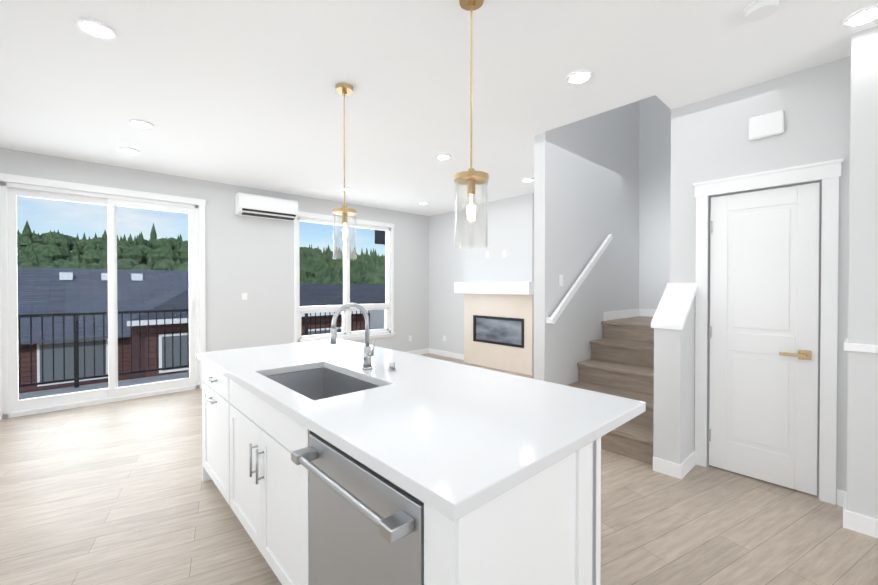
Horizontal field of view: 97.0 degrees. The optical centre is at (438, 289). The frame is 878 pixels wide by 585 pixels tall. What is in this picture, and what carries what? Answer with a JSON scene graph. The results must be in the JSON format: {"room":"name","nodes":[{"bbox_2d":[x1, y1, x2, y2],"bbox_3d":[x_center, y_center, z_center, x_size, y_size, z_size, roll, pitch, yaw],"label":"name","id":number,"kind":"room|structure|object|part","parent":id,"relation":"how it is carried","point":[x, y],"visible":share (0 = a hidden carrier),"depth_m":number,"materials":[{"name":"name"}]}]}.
{"room":"kitchen","nodes":[
{"label":"kitchen","id":0,"kind":"room"},
{"bbox_2d":[0,148,428,380],"bbox_3d":[-2.722,-0.074,5.885,6.930,2.850,0.150,0,1,-42],"label":"wall","id":1,"kind":"structure","parent":0,"point":[252,258],"depth_m":5.74,"materials":[{"name":"white paint"}]},
{"bbox_2d":[0,181,199,418],"bbox_3d":[-3.965,0.112,4.720,1.800,2.500,0.150,0,1,-42],"label":"sliding glass door","id":2,"kind":"structure","parent":1,"relation":"in","point":[13,405],"depth_m":4.60,"materials":[{"name":"white plastic"}]},
{"bbox_3d":[-3.331,0.257,5.232,0.025,0.240,0.045,0,1,-42],"label":"handle","id":3,"kind":"part","parent":2,"relation":"part of","materials":[{"name":"white plastic"}]},
{"bbox_2d":[0,173,205,419],"bbox_3d":[-3.920,0.072,4.670,1.960,2.580,0.025,0,1,-42],"label":"door frame","id":4,"kind":"structure","parent":1,"relation":"attached to","point":[201,203],"depth_m":4.89,"materials":[{"name":"white wood"}]},
{"bbox_2d":[241,293,246,299],"bbox_3d":[-2.840,0.104,5.668,0.080,0.100,0.012,0,1,-42],"label":"outlet","id":5,"kind":"object","parent":1,"relation":"attached to","point":[243,296],"depth_m":5.66,"materials":[{"name":"white plastic"}]},
{"bbox_2d":[235,192,297,220],"bbox_3d":[-2.548,-1.215,5.781,0.840,0.306,0.214,0,1,-42],"label":"mini-split unit","id":6,"kind":"object","parent":1,"relation":"attached to","point":[254,205],"visible":1,"depth_m":5.68,"materials":[{"name":"white plastic"}]},
{"bbox_2d":[294,211,395,342],"bbox_3d":[-1.618,-0.171,6.848,1.970,2.155,0.180,0,1,-42],"label":"living room window","id":7,"kind":"structure","parent":1,"relation":"in","point":[346,321],"depth_m":6.83,"materials":[{"name":"white plastic"}]},
{"bbox_2d":[406,348,428,354],"bbox_3d":[-1.701,1.293,6.723,4.070,0.100,0.014,0,1,-42],"label":"baseboard","id":8,"kind":"structure","parent":1,"relation":"attached to","point":[423,351],"depth_m":7.91,"materials":[{"name":"white wood"}]},
{"bbox_2d":[0,353,877,584],"bbox_3d":[0.452,1.442,2.554,7.090,0.120,9.370,0,1,-42],"label":"floor","id":9,"kind":"structure","parent":0,"point":[117,493],"depth_m":2.34,"materials":[{"name":"brown wood"}]},
{"bbox_2d":[197,358,608,584],"bbox_3d":[-0.597,0.944,2.048,0.784,0.885,2.588,0,1,-42],"label":"kitchen island","id":10,"kind":"object","parent":9,"relation":"on","point":[333,460],"depth_m":1.27,"materials":[{"name":"white"}]},
{"bbox_2d":[291,431,423,584],"bbox_3d":[-0.288,0.902,1.203,0.099,0.785,0.667,0,1,-42],"label":"dishwasher","id":11,"kind":"object","parent":10,"relation":"in","point":[365,526],"depth_m":1.19,"materials":[{"name":"silver metal"}]},
{"bbox_2d":[197,340,645,517],"bbox_3d":[-0.440,0.497,2.197,1.114,0.073,2.620,0,1,-42],"label":"island countertop","id":12,"kind":"structure","parent":10,"relation":"on","point":[455,434],"depth_m":1.46,"materials":[{"name":"white stone"}]},
{"bbox_2d":[265,367,379,400],"bbox_3d":[-0.630,0.623,2.050,0.445,0.241,0.790,0,1,-42],"label":"sink","id":13,"kind":"object","parent":12,"relation":"in","point":[314,383],"depth_m":2.36,"materials":[{"name":"silver metal"}]},
{"bbox_2d":[329,302,396,369],"bbox_3d":[-0.419,0.267,2.158,0.334,0.387,0.182,0,1,-42],"label":"faucet","id":14,"kind":"object","parent":12,"relation":"on","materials":[{"name":"silver metal"}]},
{"bbox_2d":[388,362,395,370],"bbox_3d":[-0.266,0.438,2.206,0.044,0.045,0.044,0,1,-42],"label":"switch","id":15,"kind":"object","parent":12,"relation":"attached to","point":[391,364],"depth_m":2.19,"materials":[{"name":"silver metal"}]},
{"bbox_2d":[566,316,653,464],"bbox_3d":[2.171,0.868,4.096,2.212,1.000,0.938,0,1,-42],"label":"stairs","id":16,"kind":"structure","parent":9,"relation":"on","point":[620,363],"depth_m":3.83,"materials":[{"name":"brown wood"}]},
{"bbox_2d":[0,0,877,215],"bbox_3d":[0.393,-1.617,2.471,6.930,0.300,9.370,0,1,-42],"label":"ceiling","id":17,"kind":"structure","parent":0,"point":[244,93],"depth_m":2.68,"materials":[{"name":"white paint"}]},
{"bbox_2d":[75,17,116,39],"bbox_3d":[-1.921,-1.458,2.178,0.179,0.017,0.179,0,1,3],"label":"recessed light","id":18,"kind":"object","parent":17,"relation":"in","point":[102,30],"depth_m":2.16,"materials":[{"name":"white plastic"}]},
{"bbox_2d":[119,147,139,153],"bbox_3d":[-3.293,-1.476,4.135,0.179,0.017,0.179,0,1,3],"label":"recessed light","id":19,"kind":"object","parent":17,"relation":"in","point":[125,149],"depth_m":4.11,"materials":[{"name":"white plastic"}]},
{"bbox_2d":[129,119,153,128],"bbox_3d":[-2.643,-1.470,3.455,0.179,0.017,0.179,0,1,3],"label":"recessed light","id":20,"kind":"object","parent":17,"relation":"in","point":[136,122],"depth_m":3.43,"materials":[{"name":"white plastic"}]},
{"bbox_2d":[332,83,356,259],"bbox_3d":[-0.689,-0.846,2.832,0.174,1.250,0.174,0,1,-42],"label":"pendant light","id":21,"kind":"object","parent":17,"relation":"hanging from","point":[344,90],"visible":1,"depth_m":2.82,"materials":[{"name":"clear glass"}]},
{"bbox_3d":[-0.689,-0.386,2.836,0.166,0.331,0.166,0,1,-42],"label":"glass","id":22,"kind":"part","parent":21,"relation":"part of","materials":[{"name":"clear glass"}]},
{"bbox_2d":[340,187,351,190],"bbox_3d":[-1.388,-1.492,5.785,0.179,0.017,0.179,0,1,3],"label":"recessed light","id":23,"kind":"object","parent":17,"relation":"in","point":[342,188],"depth_m":5.77,"materials":[{"name":"white plastic"}]},
{"bbox_2d":[436,154,450,159],"bbox_3d":[0.049,-1.478,4.335,0.179,0.017,0.179,0,1,3],"label":"recessed light","id":24,"kind":"object","parent":17,"relation":"in","point":[439,156],"depth_m":4.31,"materials":[{"name":"white plastic"}]},
{"bbox_2d":[454,0,488,248],"bbox_3d":[0.162,-0.837,1.944,0.174,1.250,0.174,0,1,-42],"label":"pendant light","id":25,"kind":"object","parent":17,"relation":"hanging from","point":[471,178],"visible":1,"depth_m":1.94,"materials":[{"name":"clear glass"}]},
{"bbox_3d":[0.162,-0.402,1.948,0.062,0.140,0.062,0,1,-42],"label":"bulb","id":26,"kind":"part","parent":25,"relation":"part of","materials":[{"name":"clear glass"}]},
{"bbox_3d":[0.162,-0.378,1.949,0.166,0.331,0.166,0,1,-42],"label":"glass","id":27,"kind":"part","parent":25,"relation":"part of","materials":[{"name":"clear glass"}]},
{"bbox_2d":[521,178,533,181],"bbox_3d":[1.209,-1.487,5.289,0.179,0.017,0.179,0,1,3],"label":"recessed light","id":28,"kind":"object","parent":17,"relation":"in","point":[525,179],"depth_m":5.28,"materials":[{"name":"white plastic"}]},
{"bbox_2d":[566,69,592,84],"bbox_3d":[0.968,-1.463,2.681,0.179,0.017,0.179,0,1,3],"label":"recessed light","id":29,"kind":"object","parent":17,"relation":"in","point":[581,76],"depth_m":2.66,"materials":[{"name":"white plastic"}]},
{"bbox_2d":[743,0,780,21],"bbox_3d":[1.667,-1.444,2.007,0.150,0.038,0.150,0,1,-42],"label":"smoke detector","id":30,"kind":"object","parent":17,"relation":"attached to","point":[757,10],"visible":1,"depth_m":1.99,"materials":[{"name":"white plastic"}]},
{"bbox_2d":[841,3,877,27],"bbox_3d":[2.272,-1.457,2.072,0.179,0.017,0.179,0,1,3],"label":"recessed light","id":31,"kind":"object","parent":17,"relation":"in","point":[867,14],"depth_m":2.07,"materials":[{"name":"white plastic"}]},
{"bbox_2d":[429,209,519,354],"bbox_3d":[1.177,-0.081,6.670,0.120,2.850,3.960,0,1,-42],"label":"wall","id":32,"kind":"structure","parent":0,"point":[446,302],"depth_m":7.71,"materials":[{"name":"white paint"}]},
{"bbox_2d":[429,348,463,359],"bbox_3d":[0.193,1.285,7.658,0.014,0.100,1.107,0,1,-42],"label":"baseboard","id":33,"kind":"structure","parent":32,"relation":"attached to","point":[432,351],"depth_m":7.70,"materials":[{"name":"white"}]},
{"bbox_2d":[464,193,533,281],"bbox_3d":[1.014,-0.716,6.643,0.150,1.580,1.470,0,1,-42],"label":"wall","id":34,"kind":"structure","parent":0,"point":[510,223],"depth_m":6.47,"materials":[{"name":"white paint"}]},
{"bbox_2d":[454,281,533,294],"bbox_3d":[0.888,-0.025,6.535,0.190,0.200,1.610,0,1,-42],"label":"mantel shelf","id":35,"kind":"object","parent":34,"relation":"attached to","point":[525,288],"visible":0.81,"depth_m":6.35,"materials":[{"name":"white wood"}]},
{"bbox_2d":[464,293,533,375],"bbox_3d":[1.014,0.709,6.656,0.150,1.270,1.470,0,1,-42],"label":"wall tile","id":36,"kind":"structure","parent":34,"relation":"attached to","point":[511,358],"depth_m":6.51,"materials":[{"name":"beige tile"}]},
{"bbox_2d":[473,315,523,347],"bbox_3d":[0.992,0.700,6.582,0.042,0.462,1.082,0,1,-42],"label":"fireplace insert","id":37,"kind":"object","parent":36,"relation":"in","point":[505,331],"visible":0.94,"depth_m":6.56,"materials":[{"name":"grey glass"}]},
{"bbox_2d":[534,95,705,450],"bbox_3d":[2.238,-1.382,4.056,2.390,5.500,1.310,0,1,-42],"label":"wall","id":38,"kind":"structure","parent":0,"point":[599,178],"depth_m":4.17,"materials":[{"name":"white paint"}]},
{"bbox_2d":[559,274,562,285],"bbox_3d":[1.212,-0.089,3.849,0.070,0.114,0.006,0,1,-42],"label":"light switch","id":39,"kind":"object","parent":38,"relation":"attached to","point":[560,275],"depth_m":3.83,"materials":[{"name":"white plastic"}]},
{"bbox_2d":[546,234,612,323],"bbox_3d":[1.502,-0.156,4.065,1.292,0.952,0.076,0,1,-42],"label":"stair handrail","id":40,"kind":"object","parent":38,"relation":"attached to","point":[558,311],"visible":1,"depth_m":3.95,"materials":[{"name":"white wood"}]},
{"bbox_2d":[603,309,640,320],"bbox_3d":[2.287,0.311,4.833,1.050,0.100,0.014,0,1,-42],"label":"baseboard","id":41,"kind":"structure","parent":38,"relation":"attached to","point":[612,315],"depth_m":4.79,"materials":[{"name":"white wood"}]},
{"bbox_2d":[641,309,655,316],"bbox_3d":[3.000,0.311,4.822,0.014,0.100,0.907,0,1,-42],"label":"baseboard","id":42,"kind":"structure","parent":38,"relation":"attached to","point":[644,312],"depth_m":5.09,"materials":[{"name":"white"}]},
{"bbox_2d":[653,297,694,463],"bbox_3d":[1.831,0.683,3.017,0.360,1.390,0.180,0,1,-42],"label":"wall","id":43,"kind":"structure","parent":0,"point":[674,402],"depth_m":2.91,"materials":[{"name":"white paint"}]},
{"bbox_2d":[651,283,697,329],"bbox_3d":[1.824,0.121,3.005,0.380,0.343,0.216,0,1,-42],"label":"trim","id":44,"kind":"structure","parent":43,"relation":"on","point":[674,306],"depth_m":2.98,"materials":[{"name":"white"}]},
{"bbox_2d":[677,451,695,479],"bbox_3d":[1.884,1.329,2.940,0.354,0.100,0.014,0,1,-42],"label":"baseboard","id":45,"kind":"structure","parent":43,"relation":"attached to","point":[683,468],"depth_m":2.90,"materials":[{"name":"white"}]},
{"bbox_2d":[706,57,845,503],"bbox_3d":[2.368,-0.045,2.779,0.120,2.850,0.780,0,1,-42],"label":"wall","id":46,"kind":"structure","parent":0,"point":[830,109],"depth_m":2.64,"materials":[{"name":"white paint"}]},
{"bbox_2d":[708,182,819,495],"bbox_3d":[2.292,0.331,2.778,0.093,2.075,0.604,0,1,-42],"label":"closet door","id":47,"kind":"structure","parent":46,"relation":"in","point":[764,328],"depth_m":2.76,"materials":[{"name":"white wood"}]},
{"bbox_3d":[2.408,0.441,2.627,0.058,0.064,0.157,0,1,-42],"label":"handle","id":48,"kind":"part","parent":47,"relation":"part of","materials":[{"name":"gold metal"}]},
{"bbox_2d":[749,110,783,140],"bbox_3d":[2.299,-1.150,2.730,0.035,0.160,0.190,0,1,-42],"label":"box","id":49,"kind":"object","parent":46,"relation":"attached to","point":[766,125],"visible":0.98,"depth_m":2.71,"materials":[{"name":"white plastic"}]},
{"bbox_2d":[693,158,843,504],"bbox_3d":[2.325,0.276,2.808,0.150,2.208,0.820,0,1,-42],"label":"door frame","id":50,"kind":"structure","parent":46,"relation":"attached to","point":[828,173],"depth_m":2.54,"materials":[{"name":"white wood"}]},
{"bbox_2d":[842,26,877,518],"bbox_3d":[3.233,-0.047,2.938,2.210,2.850,0.146,0,1,-42],"label":"wall","id":51,"kind":"structure","parent":0,"point":[860,256],"depth_m":2.21,"materials":[{"name":"white paint"}]},
{"bbox_2d":[837,489,855,530],"bbox_3d":[2.471,1.334,2.359,0.314,0.100,0.060,0,1,-42],"label":"baseboard","id":52,"kind":"structure","parent":51,"relation":"attached to","point":[849,518],"depth_m":2.25,"materials":[{"name":"white wood"}]},
{"bbox_2d":[844,338,877,352],"bbox_3d":[2.521,0.332,2.290,0.320,0.045,0.180,0,1,-42],"label":"trim","id":53,"kind":"structure","parent":51,"relation":"on","point":[867,348],"depth_m":2.20,"materials":[{"name":"white"}]},
{"label":"outside","id":54,"kind":"structure","parent":0,"visible":0},
{"bbox_2d":[17,221,384,399],"bbox_3d":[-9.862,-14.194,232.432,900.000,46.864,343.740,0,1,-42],"label":"outdoor scenery backdrop","id":55,"kind":"structure","parent":54,"point":[148,336],"depth_m":16.28,"materials":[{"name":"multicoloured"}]}
]}

